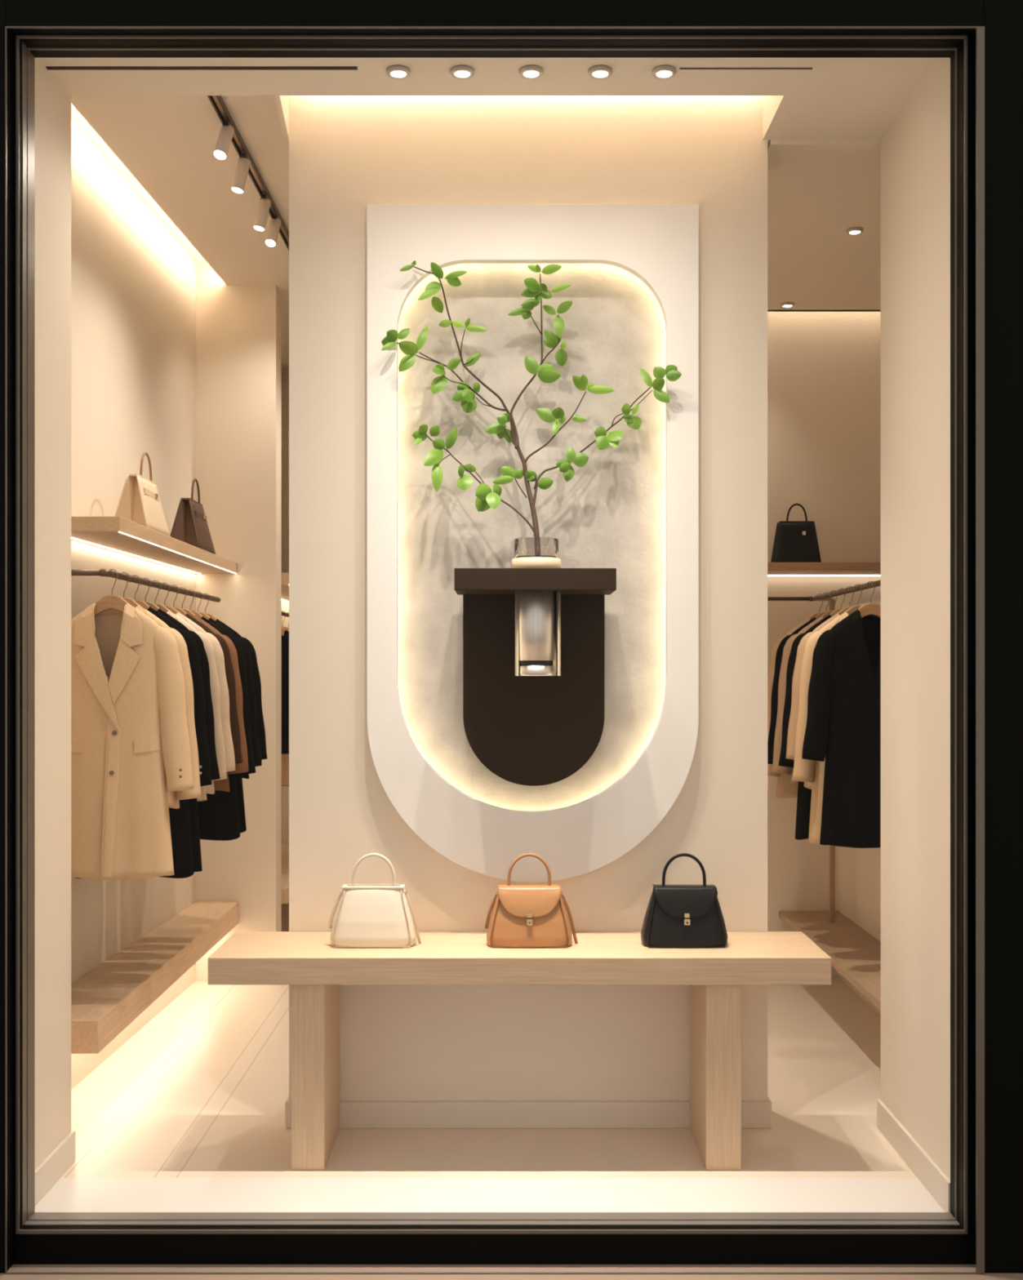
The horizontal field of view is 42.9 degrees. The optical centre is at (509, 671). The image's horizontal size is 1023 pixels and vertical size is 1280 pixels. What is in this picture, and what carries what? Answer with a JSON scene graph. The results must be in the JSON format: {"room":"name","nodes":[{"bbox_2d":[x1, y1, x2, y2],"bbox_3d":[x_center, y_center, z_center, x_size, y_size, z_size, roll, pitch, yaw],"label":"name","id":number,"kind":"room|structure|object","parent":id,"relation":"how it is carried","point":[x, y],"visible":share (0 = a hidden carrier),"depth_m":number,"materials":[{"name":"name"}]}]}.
{"room":"clothing store front","nodes":[
{"label":"clothing store front","id":0,"kind":"room"},
{"bbox_2d":[34,57,71,1169],"bbox_3d":[-1.495,-0.345,3.835,0.250,3.750,0.470,0,0,0],"label":"wall","id":1,"kind":"structure","parent":0,"point":[52,105],"depth_m":3.89,"materials":[{"name":"beige paint"}]},
{"bbox_2d":[34,1130,75,1206],"bbox_3d":[-1.364,1.482,3.868,0.012,0.095,0.415,0,0,0],"label":"baseboard","id":2,"kind":"structure","parent":1,"relation":"attached to","point":[60,1159],"depth_m":3.88,"materials":[{"name":"beige paint"}]},
{"bbox_2d":[71,119,282,1089],"bbox_3d":[-1.660,-0.245,6.385,0.280,3.550,4.630,0,0,0],"label":"wall","id":3,"kind":"structure","parent":0,"point":[133,286],"depth_m":5.34,"materials":[{"name":"beige paint"}]},
{"bbox_2d":[71,568,220,602],"bbox_3d":[-1.350,-0.330,5.154,0.279,0.025,1.692,0,0,9],"label":"rail","id":4,"kind":"object","parent":3,"relation":"attached to","point":[102,572],"visible":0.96,"depth_m":4.72,"materials":[{"name":"brown metal"}]},
{"bbox_2d":[93,568,127,617],"bbox_3d":[-1.345,-0.246,4.405,0.300,0.201,0.024,0,0,-2],"label":"hanger","id":5,"kind":"object","parent":4,"relation":"hanging from","point":[108,602],"visible":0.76,"depth_m":4.39,"materials":[{"name":"brown wood"}]},
{"bbox_2d":[71,602,193,879],"bbox_3d":[-1.345,0.231,4.400,0.550,0.931,0.127,0,0,-2],"label":"coat","id":6,"kind":"object","parent":5,"relation":"hanging from","point":[130,740],"visible":0.77,"depth_m":4.36,"materials":[{"name":"beige fabric"}]},
{"bbox_2d":[118,572,142,607],"bbox_3d":[-1.345,-0.246,4.540,0.300,0.201,0.024,0,0,2],"label":"hanger","id":7,"kind":"object","parent":4,"relation":"hanging from","point":[131,602],"visible":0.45,"depth_m":4.53,"materials":[{"name":"brown wood"}]},
{"bbox_2d":[135,604,201,808],"bbox_3d":[-1.345,0.120,4.534,0.550,0.711,0.126,0,0,2],"label":"jacket","id":8,"kind":"object","parent":7,"relation":"hanging from","point":[174,797],"visible":0.09,"depth_m":4.51,"materials":[{"name":"beige fabric"}]},
{"bbox_2d":[129,574,149,609],"bbox_3d":[-1.345,-0.246,4.675,0.300,0.201,0.024,0,0,-3],"label":"hanger","id":9,"kind":"object","parent":4,"relation":"hanging from","point":[143,604],"visible":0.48,"depth_m":4.67,"materials":[{"name":"brown wood"}]},
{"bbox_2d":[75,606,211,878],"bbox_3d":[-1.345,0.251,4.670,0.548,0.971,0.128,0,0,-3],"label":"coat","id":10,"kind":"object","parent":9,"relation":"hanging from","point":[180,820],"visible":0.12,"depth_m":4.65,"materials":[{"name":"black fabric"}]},
{"bbox_2d":[140,577,162,610],"bbox_3d":[-1.345,-0.246,4.810,0.300,0.201,0.024,0,0,2],"label":"hanger","id":11,"kind":"object","parent":4,"relation":"hanging from","point":[151,605],"visible":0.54,"depth_m":4.80,"materials":[{"name":"brown wood"}]},
{"bbox_2d":[156,608,220,871],"bbox_3d":[-1.345,0.256,4.808,0.556,0.981,0.116,0,0,0],"label":"coat","id":12,"kind":"object","parent":11,"relation":"hanging from","point":[204,664],"visible":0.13,"depth_m":4.78,"materials":[{"name":"black fabric"}]},
{"bbox_2d":[150,580,168,613],"bbox_3d":[-1.345,-0.246,4.945,0.300,0.201,0.024,0,0,2],"label":"hanger","id":13,"kind":"object","parent":4,"relation":"hanging from","point":[162,607],"visible":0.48,"depth_m":4.93,"materials":[{"name":"brown wood"}]},
{"bbox_2d":[166,609,226,801],"bbox_3d":[-1.345,0.131,4.944,0.548,0.731,0.116,0,0,0],"label":"jacket","id":14,"kind":"object","parent":13,"relation":"hanging from","point":[214,680],"visible":0.09,"depth_m":4.91,"materials":[{"name":"beige fabric"}]},
{"bbox_2d":[160,582,177,614],"bbox_3d":[-1.345,-0.246,5.080,0.300,0.201,0.024,0,0,-1],"label":"hanger","id":15,"kind":"object","parent":4,"relation":"hanging from","point":[171,609],"visible":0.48,"depth_m":5.07,"materials":[{"name":"brown wood"}]},
{"bbox_2d":[176,611,235,794],"bbox_3d":[-1.345,0.121,5.077,0.550,0.711,0.118,0,0,-1],"label":"jacket","id":16,"kind":"object","parent":15,"relation":"hanging from","point":[219,655],"visible":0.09,"depth_m":5.05,"materials":[{"name":"beige fabric"}]},
{"bbox_2d":[168,585,186,615],"bbox_3d":[-1.345,-0.246,5.215,0.300,0.201,0.024,0,0,-2],"label":"hanger","id":17,"kind":"object","parent":4,"relation":"hanging from","point":[183,612],"visible":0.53,"depth_m":5.21,"materials":[{"name":"brown wood"}]},
{"bbox_2d":[184,613,242,764],"bbox_3d":[-1.345,0.101,5.211,0.551,0.671,0.119,0,0,-2],"label":"jacket","id":18,"kind":"object","parent":17,"relation":"hanging from","point":[233,719],"visible":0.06,"depth_m":5.19,"materials":[{"name":"brown fabric"}]},
{"bbox_2d":[181,586,194,617],"bbox_3d":[-1.345,-0.246,5.350,0.300,0.201,0.024,0,0,1],"label":"hanger","id":19,"kind":"object","parent":4,"relation":"hanging from","point":[189,612],"visible":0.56,"depth_m":5.34,"materials":[{"name":"brown wood"}]},
{"bbox_2d":[193,614,248,791],"bbox_3d":[-1.345,0.131,5.349,0.549,0.731,0.121,0,0,1],"label":"jacket","id":20,"kind":"object","parent":19,"relation":"hanging from","point":[220,784],"visible":0.11,"depth_m":5.32,"materials":[{"name":"brown fabric"}]},
{"bbox_2d":[186,589,204,618],"bbox_3d":[-1.345,-0.246,5.485,0.300,0.201,0.024,0,0,2],"label":"hanger","id":21,"kind":"object","parent":4,"relation":"hanging from","point":[198,615],"visible":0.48,"depth_m":5.47,"materials":[{"name":"brown wood"}]},
{"bbox_2d":[197,615,255,840],"bbox_3d":[-1.345,0.235,5.483,0.557,0.941,0.125,0,0,2],"label":"coat","id":22,"kind":"object","parent":21,"relation":"hanging from","point":[218,815],"visible":0.12,"depth_m":5.44,"materials":[{"name":"black fabric"}]},
{"bbox_2d":[196,591,209,619],"bbox_3d":[-1.345,-0.246,5.620,0.300,0.201,0.024,0,0,0],"label":"hanger","id":23,"kind":"object","parent":4,"relation":"hanging from","point":[204,615],"visible":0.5,"depth_m":5.61,"materials":[{"name":"brown wood"}]},
{"bbox_2d":[208,617,262,833],"bbox_3d":[-1.345,0.231,5.619,0.553,0.931,0.121,0,0,0],"label":"coat","id":24,"kind":"object","parent":23,"relation":"hanging from","point":[250,682],"visible":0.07,"depth_m":5.59,"materials":[{"name":"black fabric"}]},
{"bbox_2d":[204,593,217,621],"bbox_3d":[-1.345,-0.246,5.755,0.300,0.201,0.024,0,0,0],"label":"hanger","id":25,"kind":"object","parent":4,"relation":"hanging from","point":[211,616],"visible":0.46,"depth_m":5.75,"materials":[{"name":"brown wood"}]},
{"bbox_2d":[215,619,267,778],"bbox_3d":[-1.345,0.120,5.752,0.551,0.711,0.124,0,0,0],"label":"jacket","id":26,"kind":"object","parent":25,"relation":"hanging from","point":[256,678],"visible":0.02,"depth_m":5.73,"materials":[{"name":"black fabric"}]},
{"bbox_2d":[71,516,237,573],"bbox_3d":[-1.480,-0.509,5.474,0.263,0.054,1.948,0,0,0],"label":"wall shelf","id":27,"kind":"object","parent":3,"relation":"attached to","point":[117,534],"visible":0.82,"depth_m":5.05,"materials":[{"name":"brown wood"}]},
{"bbox_2d":[71,537,199,573],"bbox_3d":[-1.563,-0.482,5.475,0.074,0.001,1.931,0,0,0],"label":"strip light","id":28,"kind":"object","parent":27,"relation":"attached to","point":[71,537],"depth_m":5.38,"materials":[{"name":"white plastic"}]},
{"bbox_2d":[114,452,170,536],"bbox_3d":[-1.432,-0.694,5.070,0.140,0.317,0.340,0,0,0],"label":"tote bag","id":29,"kind":"object","parent":27,"relation":"on","point":[140,502],"visible":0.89,"depth_m":4.96,"materials":[{"name":"beige leather"}]},
{"bbox_2d":[120,532,235,573],"bbox_3d":[-1.352,-0.482,5.473,0.006,0.001,1.935,0,0,0],"label":"strip light","id":30,"kind":"object","parent":27,"relation":"attached to","point":[120,532],"depth_m":5.24,"materials":[{"name":"white plastic"}]},
{"bbox_2d":[170,478,215,554],"bbox_3d":[-1.428,-0.701,5.850,0.145,0.330,0.320,0,0,0],"label":"tote bag","id":31,"kind":"object","parent":27,"relation":"on","point":[190,526],"visible":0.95,"depth_m":5.74,"materials":[{"name":"brown leather"}]},
{"bbox_2d":[71,901,238,1053],"bbox_3d":[-1.480,1.193,5.349,0.276,0.112,2.198,0,0,0],"label":"shelf","id":32,"kind":"object","parent":3,"relation":"attached to","point":[105,1000],"visible":0.74,"depth_m":5.00,"materials":[{"name":"brown wood"}]},
{"bbox_2d":[281,844,288,903],"bbox_3d":[-1.349,1.190,7.795,0.339,0.080,1.790,0,0,0],"label":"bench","id":33,"kind":"object","parent":3,"relation":"attached to","point":[285,847],"visible":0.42,"depth_m":7.41,"materials":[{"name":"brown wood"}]},
{"bbox_2d":[71,95,288,369],"bbox_3d":[-0.787,-1.933,6.420,1.374,0.046,4.760,0,0,0],"label":"ceiling","id":34,"kind":"structure","parent":0,"point":[167,144],"depth_m":4.94,"materials":[{"name":"beige paint"}]},
{"bbox_2d":[71,102,288,368],"bbox_3d":[-0.950,-2.035,6.420,1.700,0.030,4.760,0,0,0],"label":"cove","id":35,"kind":"object","parent":34,"relation":"in","point":[76,116],"depth_m":5.42,"materials":[{"name":"beige paint"}]},
{"bbox_2d":[207,95,288,250],"bbox_3d":[-0.976,-1.899,5.300,0.034,0.022,2.200,0,0,0],"label":"track","id":36,"kind":"object","parent":34,"relation":"attached to","point":[217,102],"visible":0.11,"depth_m":4.84,"materials":[{"name":"grey metal"}]},
{"bbox_2d":[213,120,234,159],"bbox_3d":[-0.982,-1.823,4.486,0.045,0.129,0.092,0,0,25],"label":"track spotlight","id":37,"kind":"object","parent":36,"relation":"attached to","point":[220,151],"visible":1,"depth_m":4.47,"materials":[{"name":"grey metal"}]},
{"bbox_2d":[231,153,250,193],"bbox_3d":[-0.986,-1.822,4.780,0.068,0.132,0.060,0,0,0],"label":"track spotlight","id":38,"kind":"object","parent":36,"relation":"attached to","point":[242,170],"visible":1,"depth_m":4.76,"materials":[{"name":"grey metal"}]},
{"bbox_2d":[253,195,271,231],"bbox_3d":[-0.986,-1.822,5.190,0.068,0.132,0.060,0,0,0],"label":"track spotlight","id":39,"kind":"object","parent":36,"relation":"attached to","point":[264,206],"visible":1,"depth_m":5.17,"materials":[{"name":"grey metal"}]},
{"bbox_2d":[265,214,280,246],"bbox_3d":[-0.981,-1.824,5.406,0.045,0.129,0.093,0,0,18],"label":"track spotlight","id":40,"kind":"object","parent":36,"relation":"attached to","point":[272,235],"visible":1,"depth_m":5.38,"materials":[{"name":"grey metal"}]},
{"bbox_2d":[195,263,281,980],"bbox_3d":[-1.479,-0.245,6.525,0.642,3.550,0.150,0,0,0],"label":"wall","id":41,"kind":"structure","parent":0,"point":[238,328],"depth_m":6.45,"materials":[{"name":"beige paint"}]},
{"bbox_2d":[282,368,288,844],"bbox_3d":[-0.925,-0.245,8.750,1.750,3.550,0.100,0,0,0],"label":"wall","id":42,"kind":"structure","parent":0,"point":[285,371],"depth_m":8.70,"materials":[{"name":"beige paint"}]},
{"bbox_2d":[281,573,288,601],"bbox_3d":[-1.349,-0.497,7.845,0.339,0.066,1.690,0,0,0],"label":"wall shelf","id":43,"kind":"object","parent":42,"relation":"attached to","point":[285,576],"visible":0.23,"depth_m":7.27,"materials":[{"name":"brown wood"}]},
{"bbox_2d":[281,611,288,617],"bbox_3d":[-1.300,-0.330,7.845,0.022,0.021,1.690,0,0,0],"label":"rail","id":44,"kind":"object","parent":42,"relation":"attached to","point":[283,614],"visible":0.02,"depth_m":7.49,"materials":[{"name":"brown metal"}]},
{"bbox_2d":[281,626,285,635],"bbox_3d":[-1.300,-0.246,7.250,0.300,0.201,0.024,0,0,0],"label":"hanger","id":45,"kind":"object","parent":44,"relation":"hanging from","point":[283,629],"visible":0.02,"depth_m":7.24,"materials":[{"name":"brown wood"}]},
{"bbox_2d":[281,630,288,754],"bbox_3d":[-1.300,0.111,7.247,0.548,0.691,0.115,0,0,0],"label":"jacket","id":46,"kind":"object","parent":45,"relation":"hanging from","point":[285,638],"visible":0.05,"depth_m":7.20,"materials":[{"name":"black fabric"}]},
{"bbox_2d":[281,610,288,631],"bbox_3d":[-1.300,-0.246,7.450,0.300,0.201,0.024,0,0,0],"label":"hanger","id":47,"kind":"object","parent":44,"relation":"hanging from","point":[285,628],"visible":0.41,"depth_m":7.44,"materials":[{"name":"brown wood"}]},
{"bbox_2d":[281,753,288,785],"bbox_3d":[-1.300,0.210,7.449,0.550,0.891,0.122,0,0,0],"label":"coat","id":48,"kind":"object","parent":47,"relation":"hanging from","point":[285,757],"visible":0.02,"depth_m":7.40,"materials":[{"name":"beige fabric"}]},
{"bbox_2d":[39,57,937,311],"bbox_3d":[0.365,-1.945,5.080,3.470,0.350,2.960,0,0,0],"label":"ceiling","id":49,"kind":"structure","parent":0,"point":[838,98],"depth_m":4.02,"materials":[{"name":"beige paint"}]},
{"bbox_2d":[45,66,357,70],"bbox_3d":[-0.913,-1.784,3.854,0.922,0.002,0.018,0,0,0],"label":"ceiling slot","id":50,"kind":"object","parent":49,"relation":"attached to","point":[49,68],"visible":1,"depth_m":3.85,"materials":[{"name":"black metal"}]},
{"bbox_2d":[386,65,410,79],"bbox_3d":[-0.331,-1.778,3.871,0.072,0.012,0.072,0,0,0],"label":"recessed light","id":51,"kind":"object","parent":49,"relation":"in","point":[395,72],"visible":1,"depth_m":3.86,"materials":[{"name":"beige"}]},
{"bbox_2d":[449,65,474,79],"bbox_3d":[-0.142,-1.778,3.871,0.072,0.012,0.072,0,0,0],"label":"recessed light","id":52,"kind":"object","parent":49,"relation":"in","point":[459,72],"visible":1,"depth_m":3.86,"materials":[{"name":"beige"}]},
{"bbox_2d":[519,65,543,79],"bbox_3d":[0.063,-1.778,3.871,0.072,0.012,0.072,0,0,0],"label":"recessed light","id":53,"kind":"object","parent":49,"relation":"in","point":[527,72],"visible":1,"depth_m":3.86,"materials":[{"name":"beige"}]},
{"bbox_2d":[587,65,612,79],"bbox_3d":[0.268,-1.778,3.871,0.072,0.012,0.072,0,0,0],"label":"recessed light","id":54,"kind":"object","parent":49,"relation":"in","point":[597,72],"visible":1,"depth_m":3.86,"materials":[{"name":"beige"}]},
{"bbox_2d":[652,65,675,79],"bbox_3d":[0.458,-1.778,3.871,0.072,0.012,0.072,0,0,0],"label":"recessed light","id":55,"kind":"object","parent":49,"relation":"in","point":[661,72],"visible":1,"depth_m":3.86,"materials":[{"name":"beige"}]},
{"bbox_2d":[679,67,812,69],"bbox_3d":[0.698,-1.784,3.857,0.393,0.002,0.006,0,0,0],"label":"ceiling slot","id":56,"kind":"object","parent":49,"relation":"attached to","point":[679,68],"visible":1,"depth_m":3.86,"materials":[{"name":"black metal"}]},
{"bbox_2d":[780,302,794,307],"bbox_3d":[1.335,-1.764,6.274,0.068,0.012,0.068,0,0,0],"label":"recessed light","id":57,"kind":"object","parent":49,"relation":"in","point":[785,304],"visible":1,"depth_m":6.25,"materials":[{"name":"beige"}]},
{"bbox_2d":[846,226,863,235],"bbox_3d":[1.382,-1.764,5.222,0.068,0.012,0.068,0,0,0],"label":"recessed light","id":58,"kind":"object","parent":49,"relation":"in","point":[855,230],"visible":1,"depth_m":5.21,"materials":[{"name":"beige"}]},
{"bbox_2d":[60,902,917,1177],"bbox_3d":[0.225,1.580,6.419,4.050,0.100,4.962,0,0,0],"label":"floor","id":59,"kind":"structure","parent":0,"point":[201,1090],"depth_m":4.42,"materials":[{"name":"stone"}]},
{"bbox_2d":[207,931,831,1169],"bbox_3d":[0.029,1.201,4.172,1.900,0.658,0.404,0,0,0],"label":"display table","id":60,"kind":"object","parent":59,"relation":"on","point":[315,970],"visible":0.99,"depth_m":4.00,"materials":[{"name":"brown wood"}]},
{"bbox_2d":[328,853,421,947],"bbox_3d":[-0.430,0.727,4.170,0.297,0.291,0.136,0,0,0],"label":"handbag","id":61,"kind":"object","parent":60,"relation":"on","point":[366,915],"visible":1,"depth_m":4.12,"materials":[{"name":"beige leather"}]},
{"bbox_2d":[484,853,577,947],"bbox_3d":[0.068,0.727,4.165,0.297,0.291,0.146,0,0,0],"label":"handbag","id":62,"kind":"object","parent":60,"relation":"on","point":[522,916],"visible":1,"depth_m":4.12,"materials":[{"name":"brown leather"}]},
{"bbox_2d":[640,853,727,947],"bbox_3d":[0.557,0.727,4.165,0.273,0.291,0.146,0,0,0],"label":"handbag","id":63,"kind":"object","parent":60,"relation":"on","point":[677,916],"visible":1,"depth_m":4.11,"materials":[{"name":"black leather"}]},
{"bbox_2d":[0,0,1022,1272],"bbox_3d":[0.000,-0.927,3.526,8.000,5.086,0.053,0,0,0],"label":"wall","id":64,"kind":"structure","parent":0,"point":[1002,20],"depth_m":3.50,"materials":[{"name":"black metal"}]},
{"bbox_2d":[13,35,975,1264],"bbox_3d":[-0.040,-0.057,3.603,2.667,3.386,0.115,0,0,0],"label":"window","id":65,"kind":"structure","parent":64,"relation":"in","point":[38,1237],"depth_m":3.55,"materials":[{"name":"black"}]},
{"bbox_2d":[4,26,984,1274],"bbox_3d":[-0.040,-0.057,3.498,2.627,3.346,0.008,0,0,0],"label":"trim","id":66,"kind":"structure","parent":64,"relation":"attached to","point":[980,30],"depth_m":3.49,"materials":[{"name":"brown metal"}]},
{"bbox_2d":[288,95,767,1101],"bbox_3d":[0.061,-0.280,4.498,1.607,3.620,0.244,0,0,0],"label":"wall","id":67,"kind":"structure","parent":0,"point":[398,1042],"depth_m":4.38,"materials":[{"name":"beige paint"}]},
{"bbox_2d":[284,1095,771,1128],"bbox_3d":[0.061,1.486,4.492,1.631,0.089,0.256,0,0,0],"label":"baseboard","id":68,"kind":"structure","parent":67,"relation":"attached to","point":[353,1114],"depth_m":4.36,"materials":[{"name":"beige paint"}]},
{"bbox_2d":[366,204,698,882],"bbox_3d":[0.076,-0.427,4.356,1.104,2.256,0.040,0,0,0],"label":"wall panel","id":69,"kind":"object","parent":67,"relation":"attached to","point":[658,244],"visible":0.98,"depth_m":4.34,"materials":[{"name":"white paint"}]},
{"bbox_2d":[453,568,616,786],"bbox_3d":[0.080,0.028,4.295,0.515,0.714,0.309,0,0,0],"label":"shelf","id":70,"kind":"object","parent":67,"relation":"attached to","point":[534,638],"visible":1,"depth_m":4.38,"materials":[{"name":"brown paint"}]},
{"bbox_2d":[511,537,560,568],"bbox_3d":[0.087,-0.381,4.285,0.162,0.105,0.162,0,0,0],"label":"glass vase","id":71,"kind":"object","parent":70,"relation":"on","point":[530,552],"visible":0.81,"depth_m":4.22,"materials":[{"name":"beige"}]},
{"bbox_2d":[381,260,681,537],"bbox_3d":[0.066,-0.859,4.343,0.996,0.981,0.155,0,0,0],"label":"branch","id":72,"kind":"object","parent":71,"relation":"in","point":[486,499],"visible":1,"depth_m":4.36,"materials":[{"name":"green plant"}]},
{"bbox_2d":[767,311,880,976],"bbox_3d":[1.025,-0.245,6.590,2.150,3.550,0.100,0,0,0],"label":"wall","id":73,"kind":"structure","parent":0,"point":[824,368],"depth_m":6.54,"materials":[{"name":"beige paint"}]},
{"bbox_2d":[767,562,880,576],"bbox_3d":[1.029,-0.499,6.380,2.138,0.046,0.319,0,0,0],"label":"wall shelf","id":74,"kind":"object","parent":73,"relation":"attached to","point":[774,569],"visible":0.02,"depth_m":6.22,"materials":[{"name":"brown wood"}]},
{"bbox_2d":[770,503,821,562],"bbox_3d":[1.394,-0.670,6.360,0.226,0.295,0.115,0,0,0],"label":"handbag","id":75,"kind":"object","parent":74,"relation":"on","point":[794,541],"visible":0.94,"depth_m":6.31,"materials":[{"name":"black leather"}]},
{"bbox_2d":[767,574,880,576],"bbox_3d":[1.025,-0.479,6.508,2.110,0.005,0.015,0,0,0],"label":"strip light","id":76,"kind":"object","parent":74,"relation":"attached to","point":[767,575],"depth_m":6.50,"materials":[{"name":"white plastic"}]},
{"bbox_2d":[838,599,880,1015],"bbox_3d":[1.673,0.605,5.456,0.054,1.850,2.168,0,0,0],"label":"wall","id":77,"kind":"structure","parent":0,"point":[859,868],"depth_m":6.10,"materials":[{"name":"beige paint"}]},
{"bbox_2d":[778,911,880,1010],"bbox_3d":[1.496,1.217,5.460,0.297,0.034,2.159,0,0,0],"label":"platform","id":78,"kind":"object","parent":77,"relation":"attached to","point":[854,953],"visible":0.51,"depth_m":5.71,"materials":[{"name":"brown wood"}]},
{"bbox_2d":[767,579,880,923],"bbox_3d":[1.214,0.421,5.598,0.676,1.558,1.882,0,0,0],"label":"rail","id":79,"kind":"object","parent":78,"relation":"on","point":[826,597],"visible":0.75,"depth_m":6.20,"materials":[{"name":"brown metal"}]},
{"bbox_2d":[808,593,823,620],"bbox_3d":[1.445,-0.262,6.080,0.300,0.201,0.025,0,0,0],"label":"hanger","id":80,"kind":"object","parent":79,"relation":"hanging from","point":[813,615],"visible":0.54,"depth_m":6.07,"materials":[{"name":"brown wood"}]},
{"bbox_2d":[767,617,809,798],"bbox_3d":[1.445,0.170,6.079,0.551,0.841,0.117,0,0,0],"label":"coat","id":81,"kind":"object","parent":80,"relation":"hanging from","point":[784,789],"visible":0.09,"depth_m":6.05,"materials":[{"name":"fabric"}]},
{"bbox_2d":[815,591,831,618],"bbox_3d":[1.445,-0.262,5.950,0.300,0.201,0.024,0,0,3],"label":"hanger","id":82,"kind":"object","parent":79,"relation":"hanging from","point":[820,615],"visible":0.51,"depth_m":5.94,"materials":[{"name":"brown wood"}]},
{"bbox_2d":[767,616,816,764],"bbox_3d":[1.445,0.104,5.948,0.551,0.711,0.118,0,0,3],"label":"jacket","id":83,"kind":"object","parent":82,"relation":"hanging from","point":[774,704],"visible":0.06,"depth_m":5.93,"materials":[{"name":"black fabric"}]},
{"bbox_2d":[822,590,837,617],"bbox_3d":[1.445,-0.262,5.820,0.300,0.201,0.024,0,0,2],"label":"hanger","id":84,"kind":"object","parent":79,"relation":"hanging from","point":[827,613],"visible":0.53,"depth_m":5.81,"materials":[{"name":"brown wood"}]},
{"bbox_2d":[771,615,823,783],"bbox_3d":[1.445,0.124,5.818,0.551,0.751,0.122,0,0,2],"label":"jacket","id":85,"kind":"object","parent":84,"relation":"hanging from","point":[787,648],"visible":0.08,"depth_m":5.80,"materials":[{"name":"beige fabric"}]},
{"bbox_2d":[829,588,845,616],"bbox_3d":[1.445,-0.262,5.680,0.300,0.201,0.024,0,0,0],"label":"hanger","id":86,"kind":"object","parent":79,"relation":"hanging from","point":[834,612],"visible":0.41,"depth_m":5.67,"materials":[{"name":"brown wood"}]},
{"bbox_2d":[777,614,831,839],"bbox_3d":[1.445,0.239,5.679,0.555,0.981,0.117,0,0,0],"label":"coat","id":87,"kind":"object","parent":86,"relation":"hanging from","point":[804,794],"visible":0.13,"depth_m":5.65,"materials":[{"name":"black fabric"}]},
{"bbox_2d":[837,586,854,614],"bbox_3d":[1.445,-0.262,5.540,0.300,0.201,0.024,0,0,0],"label":"hanger","id":88,"kind":"object","parent":79,"relation":"hanging from","point":[842,611],"visible":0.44,"depth_m":5.53,"materials":[{"name":"brown wood"}]},
{"bbox_2d":[786,613,839,789],"bbox_3d":[1.445,0.124,5.539,0.550,0.751,0.122,0,0,0],"label":"jacket","id":89,"kind":"object","parent":88,"relation":"hanging from","point":[790,751],"visible":0.06,"depth_m":5.51,"materials":[{"name":"fabric"}]},
{"bbox_2d":[845,584,862,615],"bbox_3d":[1.445,-0.262,5.410,0.300,0.201,0.024,0,0,0],"label":"hanger","id":90,"kind":"object","parent":79,"relation":"hanging from","point":[852,609],"visible":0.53,"depth_m":5.40,"materials":[{"name":"brown wood"}]},
{"bbox_2d":[791,611,848,843],"bbox_3d":[1.445,0.230,5.409,0.552,0.961,0.117,0,0,-2],"label":"coat","id":91,"kind":"object","parent":90,"relation":"hanging from","point":[804,770],"visible":0.16,"depth_m":5.38,"materials":[{"name":"beige fabric"}]},
{"bbox_2d":[857,581,880,618],"bbox_3d":[1.445,-0.262,5.220,0.300,0.201,0.024,0,0,1],"label":"hanger","id":92,"kind":"object","parent":79,"relation":"hanging from","point":[873,609],"visible":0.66,"depth_m":5.21,"materials":[{"name":"brown wood"}]},
{"bbox_2d":[801,608,880,848],"bbox_3d":[1.445,0.225,5.219,0.552,0.951,0.121,0,0,1],"label":"coat","id":93,"kind":"object","parent":92,"relation":"hanging from","point":[843,726],"visible":0.54,"depth_m":5.18,"materials":[{"name":"black fabric"}]},
{"bbox_2d":[880,57,950,1179],"bbox_3d":[1.746,-0.345,3.986,1.007,3.750,0.772,0,0,0],"label":"wall","id":94,"kind":"structure","parent":0,"point":[915,148],"depth_m":4.00,"materials":[{"name":"beige paint"}]},
{"bbox_2d":[34,1177,945,1212],"bbox_3d":[-0.050,1.580,3.759,2.900,0.100,0.358,0,0,0],"label":"window sill","id":95,"kind":"structure","parent":94,"relation":"attached to","point":[67,1194],"depth_m":3.81,"materials":[{"name":"white stone"}]},
{"bbox_2d":[876,1099,950,1212],"bbox_3d":[1.237,1.482,4.018,0.012,0.095,0.716,0,0,0],"label":"baseboard","id":96,"kind":"structure","parent":94,"relation":"attached to","point":[935,1180],"depth_m":3.96,"materials":[{"name":"beige paint"}]},
{"label":"outside","id":97,"kind":"structure","parent":0,"visible":0},
{"bbox_2d":[0,1264,1022,1279],"bbox_3d":[0.000,1.673,2.380,8.000,0.114,2.360,0,0,0],"label":"ground","id":98,"kind":"structure","parent":97,"point":[15,1268],"depth_m":3.49,"materials":[{"name":"beige stone"}]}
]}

